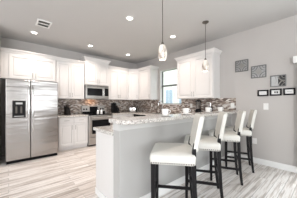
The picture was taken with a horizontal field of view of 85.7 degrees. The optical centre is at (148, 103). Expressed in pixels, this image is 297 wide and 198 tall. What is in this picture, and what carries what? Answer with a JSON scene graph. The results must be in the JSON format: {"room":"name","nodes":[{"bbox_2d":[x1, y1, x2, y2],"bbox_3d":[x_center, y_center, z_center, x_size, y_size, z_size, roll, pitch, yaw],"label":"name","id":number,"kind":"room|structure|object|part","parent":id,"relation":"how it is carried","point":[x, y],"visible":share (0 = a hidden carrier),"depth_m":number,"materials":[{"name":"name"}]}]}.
{"room":"kitchen","nodes":[
{"label":"kitchen","id":0,"kind":"room"},
{"bbox_2d":[0,36,0,155],"bbox_3d":[-4.569,-0.167,2.385,3.455,2.832,0.804,0,0,-41],"label":"wall","id":1,"kind":"structure","parent":0,"point":[0,36],"depth_m":3.77,"materials":[{"name":"paint"}]},
{"bbox_2d":[1,37,135,154],"bbox_3d":[-3.365,-0.167,4.070,7.784,2.832,0.150,0,0,-41],"label":"wall","id":2,"kind":"structure","parent":0,"point":[5,42],"depth_m":4.20,"materials":[{"name":"beige paint"}]},
{"bbox_2d":[0,47,55,81],"bbox_3d":[-2.982,-0.903,4.029,1.088,0.680,0.408,0,0,-41],"label":"upper cabinet","id":3,"kind":"object","parent":2,"relation":"attached to","point":[14,63],"visible":0.97,"depth_m":3.85,"materials":[{"name":"white paint"}]},
{"bbox_3d":[-3.005,-0.852,3.799,0.463,0.562,0.022,0,0,-41],"label":"door","id":4,"kind":"part","parent":3,"relation":"part of","materials":[{"name":"white paint"}]},
{"bbox_3d":[-2.982,-1.197,4.029,1.088,0.092,0.408,0,0,-41],"label":"crown moulding","id":5,"kind":"part","parent":3,"relation":"part of","materials":[{"name":"white paint"}]},
{"bbox_3d":[-2.653,-0.852,4.106,0.463,0.562,0.022,0,0,-41],"label":"door","id":6,"kind":"part","parent":3,"relation":"part of","materials":[{"name":"white paint"}]},
{"bbox_2d":[56,56,84,98],"bbox_3d":[-2.293,-0.683,4.647,0.756,1.120,0.383,0,0,-41],"label":"upper cabinet","id":7,"kind":"object","parent":2,"relation":"attached to","point":[69,72],"visible":0.94,"depth_m":4.51,"materials":[{"name":"white paint"}]},
{"bbox_3d":[-2.336,-0.632,4.417,0.362,1.002,0.022,0,0,-41],"label":"door","id":8,"kind":"part","parent":7,"relation":"part of","materials":[{"name":"white paint"}]},
{"bbox_3d":[-2.293,-1.197,4.647,0.756,0.092,0.383,0,0,-41],"label":"crown moulding","id":9,"kind":"part","parent":7,"relation":"part of","materials":[{"name":"white paint"}]},
{"bbox_3d":[-2.060,-0.632,4.657,0.362,1.002,0.022,0,0,-41],"label":"door","id":10,"kind":"part","parent":7,"relation":"part of","materials":[{"name":"white paint"}]},
{"bbox_2d":[79,56,110,85],"bbox_3d":[-1.701,-0.973,5.127,0.872,0.820,0.438,0,0,-41],"label":"upper cabinet","id":11,"kind":"object","parent":2,"relation":"attached to","point":[96,71],"visible":0.98,"depth_m":4.96,"materials":[{"name":"white paint"}]},
{"bbox_3d":[-1.726,-0.922,4.875,0.365,0.702,0.022,0,0,-41],"label":"door","id":12,"kind":"part","parent":11,"relation":"part of","materials":[{"name":"white paint"}]},
{"bbox_3d":[-1.701,-1.337,5.127,0.872,0.092,0.438,0,0,-41],"label":"crown moulding","id":13,"kind":"part","parent":11,"relation":"part of","materials":[{"name":"white paint"}]},
{"bbox_2d":[84,84,108,98],"bbox_3d":[-1.696,-0.349,5.120,0.756,0.417,0.454,0,0,-41],"label":"microwave","id":14,"kind":"object","parent":11,"relation":"attached to","point":[90,91],"visible":0.97,"depth_m":4.95,"materials":[{"name":"metal"}]},
{"bbox_3d":[-1.651,-0.341,4.935,0.571,0.310,0.032,0,0,-41],"label":"door","id":15,"kind":"part","parent":14,"relation":"part of","materials":[{"name":"metal"}]},
{"bbox_3d":[-1.641,-0.343,4.921,0.475,0.223,0.008,0,0,-41],"label":"door glass","id":16,"kind":"part","parent":14,"relation":"part of","materials":[{"name":"black glass"}]},
{"bbox_3d":[-1.585,-0.161,4.994,0.748,0.040,0.028,0,0,-41],"label":"rail","id":17,"kind":"part","parent":14,"relation":"part of","materials":[{"name":"metal"}]},
{"bbox_3d":[-1.449,-0.922,5.118,0.365,0.702,0.022,0,0,-41],"label":"door","id":18,"kind":"part","parent":11,"relation":"part of","materials":[{"name":"white paint"}]},
{"bbox_2d":[58,99,135,114],"bbox_3d":[-1.619,0.106,5.487,2.980,0.454,0.009,0,0,-41],"label":"backsplash","id":19,"kind":"structure","parent":2,"relation":"attached to","point":[75,105],"depth_m":5.22,"materials":[{"name":"multicoloured tile"}]},
{"bbox_2d":[104,65,128,99],"bbox_3d":[-1.131,-0.683,5.662,0.795,1.120,0.383,0,0,-41],"label":"upper cabinet","id":20,"kind":"object","parent":2,"relation":"attached to","point":[118,76],"visible":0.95,"depth_m":5.54,"materials":[{"name":"white paint"}]},
{"bbox_3d":[-1.180,-0.632,5.426,0.382,1.002,0.022,0,0,-41],"label":"door","id":21,"kind":"part","parent":20,"relation":"part of","materials":[{"name":"white paint"}]},
{"bbox_3d":[-1.131,-1.197,5.662,0.795,0.092,0.383,0,0,-41],"label":"crown moulding","id":22,"kind":"part","parent":20,"relation":"part of","materials":[{"name":"white paint"}]},
{"bbox_3d":[-0.890,-0.632,5.679,0.382,1.002,0.022,0,0,-41],"label":"door","id":23,"kind":"part","parent":20,"relation":"part of","materials":[{"name":"white paint"}]},
{"bbox_2d":[128,69,138,99],"bbox_3d":[-0.527,-0.683,6.043,0.604,1.120,0.604,0,0,-41],"label":"upper cabinet","id":24,"kind":"object","parent":2,"relation":"attached to","point":[133,74],"visible":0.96,"depth_m":5.80,"materials":[{"name":"white paint"}]},
{"bbox_2d":[0,0,296,63],"bbox_3d":[-0.421,-1.633,0.698,7.784,0.100,9.104,0,0,-41],"label":"ceiling","id":25,"kind":"structure","parent":0,"point":[76,24],"depth_m":3.14,"materials":[{"name":"paint"}]},
{"bbox_2d":[35,19,51,28],"bbox_3d":[-2.084,-1.576,3.185,0.240,0.014,0.310,0,0,-41],"label":"ceiling vent","id":26,"kind":"object","parent":25,"relation":"in","point":[41,23],"visible":1,"depth_m":3.17,"materials":[{"name":"white metal"}]},
{"bbox_2d":[158,0,166,60],"bbox_3d":[0.202,-1.102,2.300,0.130,0.960,0.130,0,0,-41],"label":"pendant lamp","id":27,"kind":"object","parent":25,"relation":"hanging from","point":[162,52],"visible":1,"depth_m":2.26,"materials":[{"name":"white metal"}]},
{"bbox_3d":[0.202,-1.214,2.300,0.009,0.683,0.009,0,0,-19],"label":"rod","id":28,"kind":"part","parent":27,"relation":"part of","materials":[{"name":"brown metal"}]},
{"bbox_3d":[0.202,-0.731,2.300,0.130,0.218,0.130,0,0,-41],"label":"lamp shade","id":29,"kind":"part","parent":27,"relation":"part of","materials":[{"name":"white glass"}]},
{"bbox_2d":[202,20,208,71],"bbox_3d":[1.111,-1.102,3.120,0.130,0.960,0.130,0,0,-41],"label":"pendant lamp","id":30,"kind":"object","parent":25,"relation":"hanging from","point":[205,65],"visible":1,"depth_m":3.09,"materials":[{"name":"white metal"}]},
{"bbox_3d":[1.111,-1.214,3.120,0.009,0.683,0.009,0,0,26],"label":"rod","id":31,"kind":"part","parent":30,"relation":"part of","materials":[{"name":"brown metal"}]},
{"bbox_3d":[1.111,-0.731,3.120,0.130,0.218,0.130,0,0,-41],"label":"lamp shade","id":32,"kind":"part","parent":30,"relation":"part of","materials":[{"name":"white glass"}]},
{"bbox_2d":[0,145,296,197],"bbox_3d":[-0.421,1.299,0.698,7.784,0.100,9.104,0,0,-41],"label":"floor","id":33,"kind":"structure","parent":0,"point":[71,173],"depth_m":2.55,"materials":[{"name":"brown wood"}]},
{"bbox_2d":[6,79,57,164],"bbox_3d":[-2.775,0.376,3.820,0.941,1.747,0.904,0,0,-41],"label":"refrigerator","id":34,"kind":"object","parent":33,"relation":"on","point":[31,106],"visible":1,"depth_m":3.46,"materials":[{"name":"silver metal"}]},
{"bbox_3d":[-2.745,0.344,3.380,0.407,1.685,0.072,0,0,-41],"label":"freezer door","id":35,"kind":"part","parent":34,"relation":"part of","materials":[{"name":"silver metal"}]},
{"bbox_3d":[-2.708,0.004,3.352,0.194,0.080,0.004,0,0,-41],"label":"dispenser panel","id":36,"kind":"part","parent":34,"relation":"part of","materials":[{"name":"black paint"}]},
{"bbox_3d":[-2.712,0.127,3.356,0.220,0.355,0.010,0,0,-41],"label":"dispenser frame","id":37,"kind":"part","parent":34,"relation":"part of","materials":[{"name":"black plastic"}]},
{"bbox_3d":[-2.573,0.119,3.443,0.026,1.038,0.071,0,0,-41],"label":"handle","id":38,"kind":"part","parent":34,"relation":"part of","materials":[{"name":"silver metal"}]},
{"bbox_3d":[-2.520,0.119,3.490,0.026,1.038,0.071,0,0,-41],"label":"handle","id":39,"kind":"part","parent":34,"relation":"part of","materials":[{"name":"silver metal"}]},
{"bbox_3d":[-2.388,0.344,3.691,0.528,1.685,0.072,0,0,-41],"label":"door","id":40,"kind":"part","parent":34,"relation":"part of","materials":[{"name":"silver metal"}]},
{"bbox_2d":[58,116,87,150],"bbox_3d":[-2.205,0.813,4.546,0.757,0.872,0.652,0,0,-41],"label":"base cabinet","id":41,"kind":"object","parent":33,"relation":"on","point":[72,131],"visible":0.97,"depth_m":4.31,"materials":[{"name":"white paint"}]},
{"bbox_3d":[-2.158,0.462,4.213,0.362,0.145,0.022,0,0,-41],"label":"drawer","id":42,"kind":"part","parent":41,"relation":"part of","materials":[{"name":"white paint"}]},
{"bbox_3d":[-2.158,0.839,4.213,0.362,0.590,0.022,0,0,-41],"label":"door","id":43,"kind":"part","parent":41,"relation":"part of","materials":[{"name":"white paint"}]},
{"bbox_2d":[58,114,87,117],"bbox_3d":[-2.210,0.354,4.549,0.766,0.041,0.642,0,0,-41],"label":"countertop","id":44,"kind":"structure","parent":41,"relation":"on","point":[71,115],"depth_m":4.35,"materials":[{"name":"stone"}]},
{"bbox_2d":[64,105,70,114],"bbox_3d":[-2.327,0.171,4.593,0.200,0.324,0.110,0,0,39],"label":"knife block","id":45,"kind":"object","parent":44,"relation":"on","point":[66,107],"visible":0.99,"depth_m":4.56,"materials":[{"name":"black paint"}]},
{"bbox_3d":[-1.882,0.462,4.455,0.362,0.145,0.022,0,0,-41],"label":"drawer","id":46,"kind":"part","parent":41,"relation":"part of","materials":[{"name":"white paint"}]},
{"bbox_3d":[-1.882,0.839,4.455,0.362,0.590,0.022,0,0,-41],"label":"door","id":47,"kind":"part","parent":41,"relation":"part of","materials":[{"name":"white paint"}]},
{"bbox_2d":[81,105,112,145],"bbox_3d":[-1.604,0.661,5.016,0.750,1.175,0.711,0,0,-41],"label":"range","id":48,"kind":"object","parent":33,"relation":"on","point":[94,119],"visible":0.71,"depth_m":4.77,"materials":[{"name":"metal"}]},
{"bbox_3d":[-1.422,1.089,4.807,0.740,0.200,0.044,0,0,-41],"label":"drawer","id":49,"kind":"part","parent":48,"relation":"part of","materials":[{"name":"metal"}]},
{"bbox_2d":[85,113,111,115],"bbox_3d":[-1.624,0.340,5.038,0.750,0.026,0.652,0,0,-41],"label":"cooktop","id":50,"kind":"object","parent":48,"relation":"in","point":[89,114],"depth_m":4.86,"materials":[{"name":"black glass"}]},
{"bbox_3d":[-1.420,0.671,4.805,0.740,0.615,0.049,0,0,-41],"label":"oven door","id":51,"kind":"part","parent":48,"relation":"part of","materials":[{"name":"metal"}]},
{"bbox_2d":[95,131,113,197],"bbox_3d":[-0.209,0.813,2.377,1.008,0.872,0.525,0,0,-41],"label":"base cabinet","id":52,"kind":"object","parent":33,"relation":"on","point":[104,188],"visible":0.24,"depth_m":2.02,"materials":[{"name":"white paint"}]},
{"bbox_3d":[-0.574,1.206,2.036,0.010,0.085,0.491,0,0,-41],"label":"trim","id":53,"kind":"part","parent":52,"relation":"part of","materials":[{"name":"white paint"}]},
{"bbox_2d":[93,112,161,135],"bbox_3d":[-0.463,0.354,4.153,2.996,0.041,3.537,0,0,-41],"label":"countertop","id":54,"kind":"structure","parent":52,"relation":"on","point":[108,130],"depth_m":2.29,"materials":[{"name":"stone"}]},
{"bbox_2d":[111,103,119,112],"bbox_3d":[-1.145,0.161,5.572,0.225,0.345,0.240,0,0,-41],"label":"coffee maker","id":55,"kind":"object","parent":54,"relation":"on","point":[114,106],"visible":1,"depth_m":5.51,"materials":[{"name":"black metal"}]},
{"bbox_3d":[-1.215,0.145,5.557,0.100,0.304,0.170,0,0,-41],"label":"water tank","id":56,"kind":"part","parent":55,"relation":"part of","materials":[{"name":"black plastic"}]},
{"bbox_2d":[129,107,136,111],"bbox_3d":[-0.579,0.239,6.029,0.305,0.187,0.150,0,0,-3],"label":"toaster","id":57,"kind":"object","parent":54,"relation":"on","point":[131,109],"visible":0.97,"depth_m":5.96,"materials":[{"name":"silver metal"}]},
{"bbox_2d":[195,100,201,111],"bbox_3d":[1.277,0.120,4.102,0.180,0.425,0.180,0,0,-41],"label":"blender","id":58,"kind":"object","parent":54,"relation":"on","point":[196,110],"visible":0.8,"depth_m":4.04,"materials":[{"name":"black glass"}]},
{"bbox_2d":[113,114,131,117],"bbox_3d":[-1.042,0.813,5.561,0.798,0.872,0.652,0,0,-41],"label":"countertop","id":59,"kind":"structure","parent":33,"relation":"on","point":[123,115],"depth_m":5.33,"materials":[{"name":"white stone"}]},
{"bbox_2d":[149,113,204,197],"bbox_3d":[0.309,0.685,1.749,0.550,1.128,0.489,0,0,9],"label":"bar stool","id":60,"kind":"object","parent":33,"relation":"on","point":[180,154],"visible":1,"depth_m":1.57,"materials":[{"name":"beige leather"}]},
{"bbox_3d":[0.046,0.921,1.598,0.042,0.656,0.042,0,0,9],"label":"leg","id":61,"kind":"part","parent":60,"relation":"part of","materials":[{"name":"black paint"}]},
{"bbox_3d":[0.105,0.921,1.974,0.042,0.656,0.042,0,0,9],"label":"leg","id":62,"kind":"part","parent":60,"relation":"part of","materials":[{"name":"black paint"}]},
{"bbox_3d":[0.260,0.537,1.757,0.450,0.113,0.489,0,0,9],"label":"seat","id":63,"kind":"part","parent":60,"relation":"part of","materials":[{"name":"beige leather"}]},
{"bbox_3d":[0.512,0.819,1.907,0.082,0.860,0.042,0,0,9],"label":"leg","id":64,"kind":"part","parent":60,"relation":"part of","materials":[{"name":"black paint"}]},
{"bbox_3d":[0.455,0.819,1.537,0.082,0.860,0.042,0,0,9],"label":"leg","id":65,"kind":"part","parent":60,"relation":"part of","materials":[{"name":"black paint"}]},
{"bbox_3d":[0.518,0.297,1.717,0.126,0.352,0.402,0,0,9],"label":"backrest","id":66,"kind":"part","parent":60,"relation":"part of","materials":[{"name":"beige leather"}]},
{"bbox_2d":[184,112,227,197],"bbox_3d":[0.779,0.685,2.223,0.550,1.128,0.489,0,0,15],"label":"bar stool","id":67,"kind":"object","parent":33,"relation":"on","point":[207,143],"visible":0.65,"depth_m":2.02,"materials":[{"name":"beige leather"}]},
{"bbox_3d":[0.500,0.921,2.102,0.042,0.656,0.042,0,0,15],"label":"leg","id":68,"kind":"part","parent":67,"relation":"part of","materials":[{"name":"black paint"}]},
{"bbox_3d":[0.730,0.537,2.236,0.450,0.113,0.489,0,0,15],"label":"seat","id":69,"kind":"part","parent":67,"relation":"part of","materials":[{"name":"beige leather"}]},
{"bbox_3d":[0.998,0.819,2.356,0.082,0.860,0.042,0,0,15],"label":"leg","id":70,"kind":"part","parent":67,"relation":"part of","materials":[{"name":"black paint"}]},
{"bbox_3d":[0.899,0.819,1.996,0.082,0.860,0.042,0,0,15],"label":"leg","id":71,"kind":"part","parent":67,"relation":"part of","materials":[{"name":"black paint"}]},
{"bbox_3d":[0.983,0.297,2.167,0.126,0.352,0.402,0,0,15],"label":"backrest","id":72,"kind":"part","parent":67,"relation":"part of","materials":[{"name":"beige leather"}]},
{"bbox_2d":[208,110,245,185],"bbox_3d":[1.302,0.685,2.692,0.550,1.128,0.489,0,0,20],"label":"bar stool","id":73,"kind":"object","parent":33,"relation":"on","point":[229,136],"visible":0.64,"depth_m":2.50,"materials":[{"name":"beige leather"}]},
{"bbox_3d":[1.015,0.921,2.593,0.042,0.656,0.042,0,0,20],"label":"leg","id":74,"kind":"part","parent":73,"relation":"part of","materials":[{"name":"black paint"}]},
{"bbox_3d":[1.255,0.537,2.709,0.450,0.113,0.489,0,0,20],"label":"seat","id":75,"kind":"part","parent":73,"relation":"part of","materials":[{"name":"beige leather"}]},
{"bbox_3d":[1.532,0.819,2.807,0.082,0.860,0.042,0,0,20],"label":"leg","id":76,"kind":"part","parent":73,"relation":"part of","materials":[{"name":"black paint"}]},
{"bbox_3d":[1.405,0.819,2.456,0.082,0.860,0.042,0,0,20],"label":"leg","id":77,"kind":"part","parent":73,"relation":"part of","materials":[{"name":"black paint"}]},
{"bbox_3d":[1.502,0.297,2.619,0.126,0.352,0.402,0,0,20],"label":"backrest","id":78,"kind":"part","parent":73,"relation":"part of","materials":[{"name":"beige leather"}]},
{"bbox_2d":[224,109,256,172],"bbox_3d":[1.778,0.685,3.132,0.550,1.128,0.489,0,0,24],"label":"bar stool","id":79,"kind":"object","parent":33,"relation":"on","point":[246,131],"visible":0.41,"depth_m":2.95,"materials":[{"name":"beige leather"}]},
{"bbox_3d":[1.484,0.921,3.056,0.042,0.656,0.042,0,0,24],"label":"leg","id":80,"kind":"part","parent":79,"relation":"part of","materials":[{"name":"black paint"}]},
{"bbox_3d":[1.732,0.537,3.152,0.450,0.113,0.489,0,0,24],"label":"seat","id":81,"kind":"part","parent":79,"relation":"part of","materials":[{"name":"beige leather"}]},
{"bbox_3d":[2.016,0.819,3.229,0.082,0.860,0.042,0,0,24],"label":"leg","id":82,"kind":"part","parent":79,"relation":"part of","materials":[{"name":"black paint"}]},
{"bbox_3d":[1.861,0.819,2.889,0.082,0.860,0.042,0,0,24],"label":"leg","id":83,"kind":"part","parent":79,"relation":"part of","materials":[{"name":"black paint"}]},
{"bbox_3d":[1.971,0.297,3.044,0.126,0.352,0.402,0,0,24],"label":"backrest","id":84,"kind":"part","parent":79,"relation":"part of","materials":[{"name":"beige leather"}]},
{"bbox_2d":[113,114,231,197],"bbox_3d":[0.756,0.734,2.769,2.984,1.030,0.144,0,0,-41],"label":"wall","id":85,"kind":"structure","parent":0,"point":[133,144],"depth_m":2.02,"materials":[{"name":"paint"}]},
{"bbox_3d":[0.758,0.262,2.767,2.984,0.084,0.140,0,0,-41],"label":"cap trim","id":86,"kind":"part","parent":85,"relation":"part of","materials":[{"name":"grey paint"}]},
{"bbox_2d":[109,111,237,124],"bbox_3d":[0.790,0.196,2.688,3.037,0.044,0.360,0,0,-41],"label":"countertop","id":87,"kind":"structure","parent":85,"relation":"on","point":[153,118],"depth_m":1.95,"materials":[{"name":"stone"}]},
{"bbox_3d":[0.225,0.166,2.175,0.170,0.016,0.170,0,0,-41],"label":"saucer","id":88,"kind":"object","parent":87,"relation":"on","visible":0},
{"bbox_2d":[162,109,170,114],"bbox_3d":[0.232,0.121,2.171,0.113,0.088,0.096,0,0,29],"label":"cup","id":89,"kind":"object","parent":88,"relation":"on","point":[164,111],"visible":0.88,"depth_m":2.14,"materials":[{"name":"white ceramic"}]},
{"bbox_3d":[0.579,0.166,2.484,0.170,0.016,0.170,0,0,-41],"label":"saucer","id":90,"kind":"object","parent":87,"relation":"on","visible":0},
{"bbox_2d":[183,108,190,113],"bbox_3d":[0.586,0.121,2.480,0.113,0.088,0.096,0,0,29],"label":"cup","id":91,"kind":"object","parent":90,"relation":"on","point":[185,110],"visible":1,"depth_m":2.45,"materials":[{"name":"white ceramic"}]},
{"bbox_3d":[1.088,0.166,2.928,0.170,0.016,0.170,0,0,-41],"label":"saucer","id":92,"kind":"object","parent":87,"relation":"on","visible":0},
{"bbox_2d":[205,107,211,111],"bbox_3d":[1.095,0.121,2.924,0.113,0.088,0.096,0,0,29],"label":"cup","id":93,"kind":"object","parent":92,"relation":"on","point":[208,109],"visible":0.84,"depth_m":2.90,"materials":[{"name":"white ceramic"}]},
{"bbox_3d":[0.751,1.194,2.762,2.964,0.110,0.139,0,0,-41],"label":"baseboard","id":94,"kind":"part","parent":85,"relation":"part of","materials":[{"name":"white paint"}]},
{"bbox_2d":[136,15,296,166],"bbox_3d":[2.504,-0.167,3.152,0.150,2.832,8.954,0,0,-41],"label":"wall","id":95,"kind":"structure","parent":0,"point":[274,44],"depth_m":3.23,"materials":[{"name":"beige paint"}]},
{"bbox_2d":[138,65,158,99],"bbox_3d":[-0.011,-0.683,5.620,0.383,1.120,0.703,0,0,-41],"label":"upper cabinet","id":96,"kind":"object","parent":95,"relation":"attached to","point":[148,75],"visible":1,"depth_m":5.46,"materials":[{"name":"white paint"}]},
{"bbox_3d":[-0.139,-0.632,5.545,0.022,1.002,0.620,0,0,-41],"label":"door","id":97,"kind":"part","parent":96,"relation":"part of","materials":[{"name":"white paint"}]},
{"bbox_3d":[-0.011,-1.197,5.620,0.383,0.092,0.703,0,0,-41],"label":"crown moulding","id":98,"kind":"part","parent":96,"relation":"part of","materials":[{"name":"white paint"}]},
{"bbox_2d":[160,68,176,103],"bbox_3d":[0.713,-0.528,5.130,0.084,1.135,0.890,0,0,-41],"label":"trim","id":99,"kind":"structure","parent":95,"relation":"attached to","point":[172,68],"depth_m":5.44,"materials":[{"name":"white paint"}]},
{"bbox_2d":[162,69,180,103],"bbox_3d":[0.760,-0.528,5.171,0.060,1.135,0.890,0,0,-41],"label":"window","id":100,"kind":"structure","parent":95,"relation":"in","point":[172,69],"depth_m":5.34,"materials":[{"name":"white glass"}]},
{"bbox_2d":[136,98,235,113],"bbox_3d":[0.743,0.106,5.044,0.009,0.454,3.762,0,0,-41],"label":"backsplash","id":101,"kind":"structure","parent":95,"relation":"attached to","point":[142,105],"depth_m":4.60,"materials":[{"name":"tile"}]},
{"bbox_2d":[174,47,221,98],"bbox_3d":[1.249,-0.693,4.177,0.383,1.140,1.170,0,0,-41],"label":"upper cabinet","id":102,"kind":"object","parent":95,"relation":"attached to","point":[192,82],"visible":1,"depth_m":3.96,"materials":[{"name":"white paint"}]},
{"bbox_3d":[0.969,-0.642,4.277,0.022,1.022,0.514,0,0,-41],"label":"door","id":103,"kind":"part","parent":102,"relation":"part of","materials":[{"name":"white paint"}]},
{"bbox_3d":[1.249,-1.217,4.177,0.383,0.092,1.170,0,0,-41],"label":"crown moulding","id":104,"kind":"part","parent":102,"relation":"part of","materials":[{"name":"white paint"}]},
{"bbox_3d":[1.310,-0.642,3.887,0.022,1.022,0.514,0,0,-41],"label":"door","id":105,"kind":"part","parent":102,"relation":"part of","materials":[{"name":"white paint"}]},
{"bbox_2d":[235,59,247,72],"bbox_3d":[2.054,-0.824,3.533,0.020,0.255,0.260,0,0,-41],"label":"wall plaque","id":106,"kind":"object","parent":95,"relation":"attached to","point":[241,65],"visible":1,"depth_m":3.53,"materials":[{"name":"grey metal"}]},
{"bbox_2d":[251,64,265,78],"bbox_3d":[2.263,-0.648,3.294,0.020,0.255,0.265,0,0,-41],"label":"wall plaque","id":107,"kind":"object","parent":95,"relation":"attached to","point":[259,71],"visible":1,"depth_m":3.29,"materials":[{"name":"grey metal"}]},
{"bbox_2d":[257,90,268,95],"bbox_3d":[2.313,-0.205,3.238,0.019,0.125,0.185,0,0,-41],"label":"picture frame","id":108,"kind":"object","parent":95,"relation":"attached to","point":[260,92],"visible":1,"depth_m":3.23,"materials":[{"name":"black paint"}]},
{"bbox_2d":[232,153,296,172],"bbox_3d":[2.307,1.192,3.250,0.015,0.115,1.180,0,0,-41],"label":"baseboard","id":109,"kind":"structure","parent":95,"relation":"attached to","point":[277,165],"depth_m":3.10,"materials":[{"name":"white paint"}]},
{"bbox_2d":[263,103,268,109],"bbox_3d":[2.349,0.066,3.204,0.010,0.130,0.085,0,0,-41],"label":"light switch","id":110,"kind":"object","parent":95,"relation":"attached to","point":[265,105],"visible":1,"depth_m":3.20,"materials":[{"name":"white plastic"}]},
{"bbox_2d":[270,88,281,95],"bbox_3d":[2.449,-0.212,3.083,0.019,0.132,0.183,0,0,-41],"label":"picture frame","id":111,"kind":"object","parent":95,"relation":"attached to","point":[273,92],"visible":1,"depth_m":3.08,"materials":[{"name":"black paint"}]},
{"bbox_2d":[270,74,285,86],"bbox_3d":[2.471,-0.426,3.055,0.020,0.220,0.242,0,0,-41],"label":"wall plaque","id":112,"kind":"object","parent":95,"relation":"attached to","point":[276,80],"visible":1,"depth_m":3.05,"materials":[{"name":"grey metal"}]},
{"bbox_3d":[2.442,-0.426,3.100,0.005,0.188,0.105,0,0,-41],"label":"panel","id":113,"kind":"part","parent":112,"relation":"part of","materials":[{"name":"silver metal"}]},
{"bbox_3d":[2.511,-0.426,3.021,0.005,0.188,0.105,0,0,-41],"label":"black panel","id":114,"kind":"part","parent":112,"relation":"part of","materials":[{"name":"grey"}]},
{"bbox_2d":[283,88,295,94],"bbox_3d":[2.579,-0.214,2.934,0.019,0.130,0.170,0,0,-41],"label":"picture frame","id":115,"kind":"object","parent":95,"relation":"attached to","point":[286,91],"visible":1,"depth_m":2.93,"materials":[{"name":"black paint"}]},
{"bbox_2d":[293,56,296,63],"bbox_3d":[3.317,0.162,2.021,0.108,1.975,2.220,0,0,-41],"label":"vertical blind","id":116,"kind":"object","parent":95,"relation":"attached to","point":[294,57],"visible":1,"depth_m":2.81,"materials":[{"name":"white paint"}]},
{"label":"outside","id":117,"kind":"structure","parent":0,"visible":0},
{"bbox_3d":[11.192,1.499,13.093,25.916,0.200,45.000,0,0,-41],"label":"ground","id":118,"kind":"structure","parent":117,"visible":0},
{"bbox_2d":[163,69,180,102],"bbox_3d":[3.269,-1.701,14.804,7.000,6.200,19.000,0,0,-41],"label":"house","id":119,"kind":"structure","parent":118,"relation":"on","point":[169,77],"depth_m":12.06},
{"bbox_3d":[1.550,-0.351,12.108,0.014,1.300,0.660,0,0,-41],"label":"pane","id":120,"kind":"part","parent":119,"relation":"part of","materials":[{"name":"clear glass"}]}
]}

